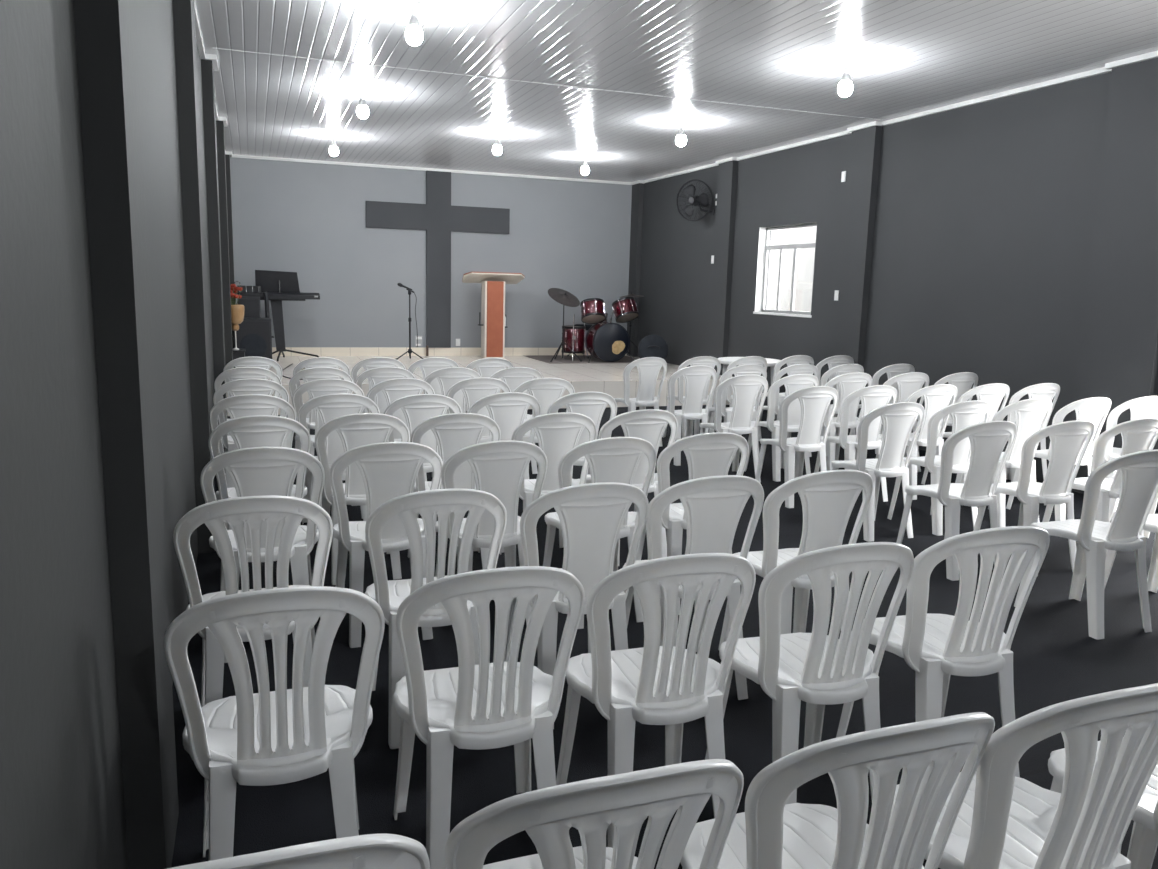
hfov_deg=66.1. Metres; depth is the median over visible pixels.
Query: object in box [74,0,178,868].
pillar
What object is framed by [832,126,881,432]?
wall
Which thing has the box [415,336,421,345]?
wall outlet
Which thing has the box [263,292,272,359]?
pole
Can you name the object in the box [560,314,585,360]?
drum
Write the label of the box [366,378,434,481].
plastic chair
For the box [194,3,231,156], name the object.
trim
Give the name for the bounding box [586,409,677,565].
plastic chair
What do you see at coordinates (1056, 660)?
floor
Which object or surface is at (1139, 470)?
plastic chair
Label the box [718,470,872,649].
plastic chair
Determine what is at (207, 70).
wall
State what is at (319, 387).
plastic chair
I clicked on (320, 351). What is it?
baseboard
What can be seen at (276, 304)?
keyboard stand
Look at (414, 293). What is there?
microphone cable
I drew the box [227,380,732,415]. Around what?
stage
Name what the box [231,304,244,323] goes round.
bowl
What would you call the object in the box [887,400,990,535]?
plastic chair
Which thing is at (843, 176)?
switch plate
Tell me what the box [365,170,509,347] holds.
wall cross
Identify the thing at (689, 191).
wall fan
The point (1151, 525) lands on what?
plastic chair
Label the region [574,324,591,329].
cushion
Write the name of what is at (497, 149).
bulb
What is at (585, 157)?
socket
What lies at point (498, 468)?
plastic chair
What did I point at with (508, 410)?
plastic chair
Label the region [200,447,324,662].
plastic chair
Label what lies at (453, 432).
plastic chair
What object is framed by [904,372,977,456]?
plastic chair
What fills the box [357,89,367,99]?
socket
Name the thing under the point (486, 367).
plastic chair
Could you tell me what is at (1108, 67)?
trim
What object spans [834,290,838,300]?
switch plate
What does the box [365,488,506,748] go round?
plastic chair
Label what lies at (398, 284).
microphone
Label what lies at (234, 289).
flowers
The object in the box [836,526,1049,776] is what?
plastic chair
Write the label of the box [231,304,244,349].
urn
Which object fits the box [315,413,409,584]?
plastic chair
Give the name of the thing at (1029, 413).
plastic chair
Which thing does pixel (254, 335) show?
loudspeaker
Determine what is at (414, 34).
bulb
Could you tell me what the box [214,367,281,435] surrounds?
plastic chair
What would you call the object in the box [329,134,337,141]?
socket
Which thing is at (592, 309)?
drum
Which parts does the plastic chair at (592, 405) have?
seat, frame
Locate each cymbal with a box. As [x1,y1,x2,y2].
[548,288,579,306]
[619,291,643,297]
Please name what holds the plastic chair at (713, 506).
on the floor at (1056, 660)
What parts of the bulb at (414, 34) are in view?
bulb, bulb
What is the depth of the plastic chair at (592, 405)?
5.66 m
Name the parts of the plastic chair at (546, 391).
leg, seat, frame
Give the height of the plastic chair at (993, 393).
0.890 m
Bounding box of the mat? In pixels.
[523,355,638,363]
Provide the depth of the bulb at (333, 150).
11.14 m
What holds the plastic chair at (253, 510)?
on the floor at (1056, 660)
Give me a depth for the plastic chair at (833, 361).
9.52 m
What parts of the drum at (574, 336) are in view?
leg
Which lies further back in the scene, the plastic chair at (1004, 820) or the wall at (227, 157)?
the wall at (227, 157)
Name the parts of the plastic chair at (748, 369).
leg, leg, seat, frame, leg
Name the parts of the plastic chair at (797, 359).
leg, frame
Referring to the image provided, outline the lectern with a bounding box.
[462,272,524,358]
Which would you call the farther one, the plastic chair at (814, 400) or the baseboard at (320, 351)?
the baseboard at (320, 351)
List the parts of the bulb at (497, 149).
bulb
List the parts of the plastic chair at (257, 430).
frame, seat, leg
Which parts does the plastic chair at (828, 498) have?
leg, seat, leg, leg, frame, leg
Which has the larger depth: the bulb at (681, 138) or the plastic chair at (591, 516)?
the bulb at (681, 138)
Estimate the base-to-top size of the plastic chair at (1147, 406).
0.890 m
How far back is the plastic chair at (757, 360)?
9.10 m
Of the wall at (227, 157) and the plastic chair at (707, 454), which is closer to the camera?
the plastic chair at (707, 454)
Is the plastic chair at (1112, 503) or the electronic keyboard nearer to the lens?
the plastic chair at (1112, 503)
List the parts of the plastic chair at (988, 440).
leg, seat, leg, frame, leg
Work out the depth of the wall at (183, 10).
4.78 m
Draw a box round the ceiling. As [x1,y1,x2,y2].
[194,0,1157,181]
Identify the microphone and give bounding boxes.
[397,283,411,289]
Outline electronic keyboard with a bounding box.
[234,292,319,299]
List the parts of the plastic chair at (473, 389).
frame, seat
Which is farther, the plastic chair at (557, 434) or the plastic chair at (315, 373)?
the plastic chair at (315, 373)
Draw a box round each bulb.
[329,134,338,155]
[357,89,368,118]
[405,1,422,45]
[493,132,501,154]
[581,155,588,174]
[676,121,686,146]
[838,61,853,96]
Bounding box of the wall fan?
[676,180,714,220]
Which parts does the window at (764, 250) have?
sill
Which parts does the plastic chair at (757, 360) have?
frame, leg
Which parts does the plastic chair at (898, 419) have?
seat, leg, leg, frame, leg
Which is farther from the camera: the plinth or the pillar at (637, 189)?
the pillar at (637, 189)
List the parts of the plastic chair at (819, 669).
leg, leg, seat, leg, frame, leg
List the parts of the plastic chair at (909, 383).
frame, leg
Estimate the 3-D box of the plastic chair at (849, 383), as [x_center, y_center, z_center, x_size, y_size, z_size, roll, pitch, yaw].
[2.250,-0.126,7.792,0.478,0.890,0.533,-2,10,-20]
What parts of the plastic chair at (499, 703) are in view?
leg, leg, seat, frame, leg, leg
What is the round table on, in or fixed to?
on the floor at (1056, 660)
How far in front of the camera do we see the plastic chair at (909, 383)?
7.70 m
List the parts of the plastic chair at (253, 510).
leg, leg, seat, frame, leg, leg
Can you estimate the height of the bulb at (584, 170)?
0.260 m
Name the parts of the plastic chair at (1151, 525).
leg, seat, leg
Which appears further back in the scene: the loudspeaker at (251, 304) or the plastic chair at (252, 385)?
the loudspeaker at (251, 304)
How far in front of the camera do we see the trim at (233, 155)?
14.13 m
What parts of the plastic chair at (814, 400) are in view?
leg, leg, seat, leg, frame, leg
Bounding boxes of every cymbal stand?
[550,305,581,361]
[629,321,637,355]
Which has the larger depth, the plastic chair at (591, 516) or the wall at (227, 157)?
the wall at (227, 157)
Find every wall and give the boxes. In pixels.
[0,0,214,868]
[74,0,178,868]
[173,0,214,552]
[201,59,227,452]
[216,120,232,364]
[225,154,234,347]
[230,157,631,347]
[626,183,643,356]
[637,72,1157,510]
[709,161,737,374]
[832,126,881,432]
[1070,57,1157,493]
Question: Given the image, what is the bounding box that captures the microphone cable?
[414,293,417,346]
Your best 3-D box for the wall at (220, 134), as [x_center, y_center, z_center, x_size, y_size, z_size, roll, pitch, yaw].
[-4.201,-1.999,10.560,0.085,3.333,0.370,-2,10,-20]
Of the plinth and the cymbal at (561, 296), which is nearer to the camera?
the plinth
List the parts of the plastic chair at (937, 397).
seat, leg, frame, leg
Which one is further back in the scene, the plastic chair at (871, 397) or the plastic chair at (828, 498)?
the plastic chair at (871, 397)
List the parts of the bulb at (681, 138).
bulb, bulb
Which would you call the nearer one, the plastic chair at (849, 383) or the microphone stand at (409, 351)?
the plastic chair at (849, 383)
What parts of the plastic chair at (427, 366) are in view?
frame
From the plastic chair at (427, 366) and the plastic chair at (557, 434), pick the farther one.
the plastic chair at (427, 366)
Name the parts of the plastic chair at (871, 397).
leg, leg, seat, frame, leg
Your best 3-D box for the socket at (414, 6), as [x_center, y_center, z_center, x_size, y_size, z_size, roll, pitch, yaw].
[-1.076,-2.765,5.801,0.110,0.090,0.110,-2,10,-20]
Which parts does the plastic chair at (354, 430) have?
leg, leg, seat, frame, leg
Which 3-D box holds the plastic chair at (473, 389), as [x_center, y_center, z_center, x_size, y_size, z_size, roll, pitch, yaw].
[-0.777,-0.006,6.592,0.478,0.890,0.533,-2,10,-20]
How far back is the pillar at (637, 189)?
15.39 m
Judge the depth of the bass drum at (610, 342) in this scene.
14.17 m
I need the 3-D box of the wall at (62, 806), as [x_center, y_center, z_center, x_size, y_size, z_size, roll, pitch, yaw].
[-2.448,-1.093,5.414,0.180,3.333,17.250,-2,10,-20]
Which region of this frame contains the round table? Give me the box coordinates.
[718,357,780,419]
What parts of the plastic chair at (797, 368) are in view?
leg, frame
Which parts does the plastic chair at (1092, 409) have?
leg, leg, seat, frame, leg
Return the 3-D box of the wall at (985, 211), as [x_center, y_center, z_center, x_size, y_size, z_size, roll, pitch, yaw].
[3.974,-1.310,7.738,0.180,3.333,17.250,-2,10,-20]
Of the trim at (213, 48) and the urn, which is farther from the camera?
the urn
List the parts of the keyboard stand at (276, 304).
leg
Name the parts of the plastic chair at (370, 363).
frame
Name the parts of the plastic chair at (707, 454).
leg, leg, seat, frame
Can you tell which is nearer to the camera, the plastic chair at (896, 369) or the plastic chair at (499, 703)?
the plastic chair at (499, 703)
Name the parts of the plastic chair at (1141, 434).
leg, seat, leg, frame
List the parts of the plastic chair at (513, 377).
frame, leg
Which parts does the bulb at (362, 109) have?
bulb, bulb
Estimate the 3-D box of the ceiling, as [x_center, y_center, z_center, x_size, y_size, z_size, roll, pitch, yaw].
[0.807,-2.894,6.293,7.013,0.100,17.610,-2,10,-20]
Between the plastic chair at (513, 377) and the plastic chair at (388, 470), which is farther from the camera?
the plastic chair at (513, 377)
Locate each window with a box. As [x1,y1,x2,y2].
[753,223,816,317]
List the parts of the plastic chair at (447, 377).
frame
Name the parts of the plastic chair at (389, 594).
leg, leg, seat, frame, leg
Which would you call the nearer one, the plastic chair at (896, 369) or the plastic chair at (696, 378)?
the plastic chair at (696, 378)
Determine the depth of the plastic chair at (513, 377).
7.18 m
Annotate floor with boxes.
[171,405,1157,868]
[268,355,732,385]
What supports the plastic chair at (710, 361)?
on the floor at (1056, 660)
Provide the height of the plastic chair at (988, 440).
0.890 m
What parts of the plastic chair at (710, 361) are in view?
leg, leg, seat, leg, frame, leg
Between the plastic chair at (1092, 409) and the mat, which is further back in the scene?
the mat
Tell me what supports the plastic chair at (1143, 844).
on the floor at (1056, 660)
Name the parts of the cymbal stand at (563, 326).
leg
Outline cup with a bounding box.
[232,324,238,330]
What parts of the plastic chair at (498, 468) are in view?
leg, leg, seat, frame, leg, leg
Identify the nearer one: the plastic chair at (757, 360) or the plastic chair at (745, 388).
the plastic chair at (745, 388)
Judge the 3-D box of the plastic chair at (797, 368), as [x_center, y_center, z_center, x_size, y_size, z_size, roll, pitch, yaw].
[1.987,-0.258,8.536,0.478,0.890,0.533,-2,10,-20]
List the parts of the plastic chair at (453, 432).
leg, seat, frame, leg, leg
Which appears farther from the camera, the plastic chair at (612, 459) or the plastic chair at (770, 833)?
the plastic chair at (612, 459)
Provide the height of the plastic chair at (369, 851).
0.890 m
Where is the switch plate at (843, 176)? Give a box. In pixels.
[841,171,845,181]
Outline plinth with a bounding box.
[233,349,245,367]
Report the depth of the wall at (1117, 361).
6.75 m
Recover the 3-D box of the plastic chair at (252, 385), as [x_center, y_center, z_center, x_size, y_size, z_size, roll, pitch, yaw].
[-2.253,0.030,6.142,0.478,0.890,0.533,-2,10,-21]
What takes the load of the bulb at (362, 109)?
hanging from the ceiling
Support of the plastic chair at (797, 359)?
on the floor at (1056, 660)
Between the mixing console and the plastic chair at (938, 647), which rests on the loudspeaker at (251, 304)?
the mixing console
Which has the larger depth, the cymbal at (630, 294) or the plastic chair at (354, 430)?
the cymbal at (630, 294)
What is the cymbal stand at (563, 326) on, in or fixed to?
on the mat
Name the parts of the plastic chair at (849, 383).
leg, leg, seat, frame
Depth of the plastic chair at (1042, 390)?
7.06 m
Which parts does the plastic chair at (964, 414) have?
leg, seat, leg, frame, leg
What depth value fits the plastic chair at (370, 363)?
7.75 m
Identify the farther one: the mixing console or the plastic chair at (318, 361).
the mixing console
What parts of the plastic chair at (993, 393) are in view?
leg, seat, leg, frame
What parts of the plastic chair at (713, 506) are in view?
leg, leg, seat, leg, frame, leg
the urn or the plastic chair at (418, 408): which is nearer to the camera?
the plastic chair at (418, 408)
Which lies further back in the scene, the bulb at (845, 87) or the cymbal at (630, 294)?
the cymbal at (630, 294)
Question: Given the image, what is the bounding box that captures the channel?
[426,346,428,355]
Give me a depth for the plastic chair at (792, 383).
7.33 m
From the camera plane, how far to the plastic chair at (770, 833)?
1.46 m
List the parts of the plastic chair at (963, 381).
leg, frame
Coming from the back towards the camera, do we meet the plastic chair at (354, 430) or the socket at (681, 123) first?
the socket at (681, 123)
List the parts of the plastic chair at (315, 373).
leg, seat, frame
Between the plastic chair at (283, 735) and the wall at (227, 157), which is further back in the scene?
the wall at (227, 157)
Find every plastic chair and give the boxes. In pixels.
[164,586,384,860]
[167,834,429,868]
[174,495,332,706]
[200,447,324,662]
[209,415,310,584]
[210,394,295,487]
[213,378,288,451]
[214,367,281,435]
[223,356,282,396]
[289,367,352,479]
[292,379,363,505]
[293,357,349,433]
[297,393,379,528]
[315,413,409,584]
[330,442,442,647]
[351,357,405,412]
[355,367,415,413]
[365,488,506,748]
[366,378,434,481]
[383,394,461,472]
[393,566,584,868]
[408,357,458,394]
[408,413,500,569]
[424,367,480,476]
[435,440,546,624]
[445,759,743,868]
[446,377,510,442]
[466,358,513,408]
[468,392,540,478]
[490,367,542,473]
[499,412,596,554]
[504,482,648,728]
[513,378,574,466]
[543,437,656,628]
[547,391,616,528]
[556,553,755,847]
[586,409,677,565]
[610,357,666,446]
[623,475,763,699]
[639,432,748,614]
[663,356,720,437]
[665,365,716,465]
[680,712,994,868]
[700,375,767,482]
[705,542,913,804]
[707,364,766,456]
[709,356,766,440]
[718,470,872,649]
[744,374,818,481]
[755,386,838,507]
[758,364,817,456]
[761,355,813,405]
[814,385,896,501]
[816,355,853,435]
[820,364,863,455]
[823,372,871,470]
[831,402,924,541]
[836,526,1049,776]
[849,364,914,453]
[876,384,956,499]
[881,372,928,471]
[886,683,1157,868]
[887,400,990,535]
[896,421,1016,580]
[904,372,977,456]
[921,383,1009,484]
[955,398,1051,526]
[973,420,1094,575]
[1006,383,1059,481]
[1006,397,1110,520]
[1014,449,1157,639]
[1042,418,1157,558]
[1048,741,1157,868]
[1070,396,1157,518]
[1104,514,1157,592]
[1109,475,1157,537]
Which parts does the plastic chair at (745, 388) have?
leg, seat, leg, frame, leg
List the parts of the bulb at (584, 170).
bulb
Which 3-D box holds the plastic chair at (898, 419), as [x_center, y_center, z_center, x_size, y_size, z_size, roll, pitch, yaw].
[1.929,0.197,5.809,0.478,0.890,0.533,-2,10,-20]
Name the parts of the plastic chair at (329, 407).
leg, leg, frame, leg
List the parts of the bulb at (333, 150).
bulb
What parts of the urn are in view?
stem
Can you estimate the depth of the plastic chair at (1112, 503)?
5.70 m
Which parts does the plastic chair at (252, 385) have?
seat, leg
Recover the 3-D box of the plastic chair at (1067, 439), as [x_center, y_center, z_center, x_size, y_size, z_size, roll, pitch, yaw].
[2.645,0.320,5.187,0.478,0.890,0.533,-2,10,-20]
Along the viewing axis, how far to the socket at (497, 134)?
10.66 m
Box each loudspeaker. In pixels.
[232,317,273,358]
[237,297,260,317]
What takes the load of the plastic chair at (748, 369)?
on the floor at (1056, 660)
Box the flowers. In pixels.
[230,284,242,304]
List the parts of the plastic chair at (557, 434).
leg, seat, frame, leg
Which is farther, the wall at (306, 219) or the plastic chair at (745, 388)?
the wall at (306, 219)
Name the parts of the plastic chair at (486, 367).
frame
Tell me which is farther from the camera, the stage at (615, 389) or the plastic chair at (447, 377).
the stage at (615, 389)
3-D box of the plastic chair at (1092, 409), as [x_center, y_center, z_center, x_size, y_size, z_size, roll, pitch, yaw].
[3.454,0.141,6.381,0.478,0.890,0.533,-2,10,-20]
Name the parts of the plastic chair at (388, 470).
leg, leg, seat, frame, leg, leg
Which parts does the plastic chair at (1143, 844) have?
leg, seat, leg, frame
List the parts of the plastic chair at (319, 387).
seat, leg, frame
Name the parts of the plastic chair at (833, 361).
frame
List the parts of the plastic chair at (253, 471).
leg, leg, frame, seat, leg, leg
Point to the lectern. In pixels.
(493, 315)
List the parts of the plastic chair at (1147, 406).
seat, leg, frame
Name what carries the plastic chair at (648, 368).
on the floor at (1056, 660)
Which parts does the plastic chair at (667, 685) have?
leg, leg, seat, frame, leg, leg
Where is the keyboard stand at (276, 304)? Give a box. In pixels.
[260,298,318,360]
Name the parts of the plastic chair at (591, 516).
leg, leg, seat, frame, leg, leg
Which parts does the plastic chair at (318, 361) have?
frame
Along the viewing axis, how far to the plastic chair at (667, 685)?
2.36 m
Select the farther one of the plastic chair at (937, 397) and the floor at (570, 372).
the floor at (570, 372)
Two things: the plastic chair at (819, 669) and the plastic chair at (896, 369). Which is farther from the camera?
the plastic chair at (896, 369)
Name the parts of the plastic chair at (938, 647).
leg, leg, seat, leg, frame, leg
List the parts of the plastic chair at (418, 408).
frame, seat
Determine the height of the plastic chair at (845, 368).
0.890 m
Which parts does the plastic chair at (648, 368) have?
leg, seat, frame, leg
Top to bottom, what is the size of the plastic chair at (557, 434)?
0.890 m
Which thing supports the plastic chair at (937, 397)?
on the floor at (1056, 660)
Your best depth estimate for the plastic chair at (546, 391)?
6.43 m
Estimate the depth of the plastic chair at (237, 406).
5.09 m
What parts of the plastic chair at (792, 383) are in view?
leg, seat, leg, leg, frame, leg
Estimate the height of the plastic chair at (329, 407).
0.890 m
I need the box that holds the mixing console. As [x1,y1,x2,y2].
[234,281,261,296]
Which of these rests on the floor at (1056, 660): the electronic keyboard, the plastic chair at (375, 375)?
the plastic chair at (375, 375)
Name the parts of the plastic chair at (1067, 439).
leg, leg, seat, leg, frame, leg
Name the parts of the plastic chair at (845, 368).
frame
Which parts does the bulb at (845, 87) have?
bulb, bulb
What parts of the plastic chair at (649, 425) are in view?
leg, seat, frame, leg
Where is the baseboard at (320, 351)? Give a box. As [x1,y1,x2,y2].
[272,347,589,355]
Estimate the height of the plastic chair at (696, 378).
0.890 m
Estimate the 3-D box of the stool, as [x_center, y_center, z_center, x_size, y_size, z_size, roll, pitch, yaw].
[0.092,-1.579,15.033,0.492,0.561,0.450,-2,10,-20]
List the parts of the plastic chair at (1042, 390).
leg, leg, frame, leg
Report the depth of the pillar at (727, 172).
12.52 m
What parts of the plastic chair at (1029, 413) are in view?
leg, leg, seat, frame, leg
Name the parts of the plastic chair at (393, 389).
frame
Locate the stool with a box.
[567,324,591,357]
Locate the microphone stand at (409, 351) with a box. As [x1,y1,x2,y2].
[396,289,423,359]
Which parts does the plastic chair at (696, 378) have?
leg, seat, leg, frame, leg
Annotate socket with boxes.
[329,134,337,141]
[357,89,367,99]
[406,1,422,17]
[493,132,501,139]
[582,155,588,161]
[677,121,686,129]
[840,61,853,73]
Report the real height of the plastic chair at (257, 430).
0.890 m
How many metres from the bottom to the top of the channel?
0.170 m
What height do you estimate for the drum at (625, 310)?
0.436 m
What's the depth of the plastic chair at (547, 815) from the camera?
1.25 m
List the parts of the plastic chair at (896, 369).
frame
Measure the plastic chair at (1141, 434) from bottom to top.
0.890 m
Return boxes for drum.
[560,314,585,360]
[580,298,607,323]
[585,322,634,362]
[609,297,638,322]
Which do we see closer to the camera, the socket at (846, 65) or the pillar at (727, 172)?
the socket at (846, 65)
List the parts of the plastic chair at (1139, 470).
leg, leg, seat, leg, frame, leg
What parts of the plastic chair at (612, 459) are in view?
leg, leg, seat, frame, leg, leg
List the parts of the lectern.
panel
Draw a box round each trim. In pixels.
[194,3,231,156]
[213,48,881,120]
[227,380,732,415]
[232,154,630,184]
[631,50,1157,184]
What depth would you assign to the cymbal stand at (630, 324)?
15.08 m
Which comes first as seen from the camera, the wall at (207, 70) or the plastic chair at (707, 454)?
the plastic chair at (707, 454)

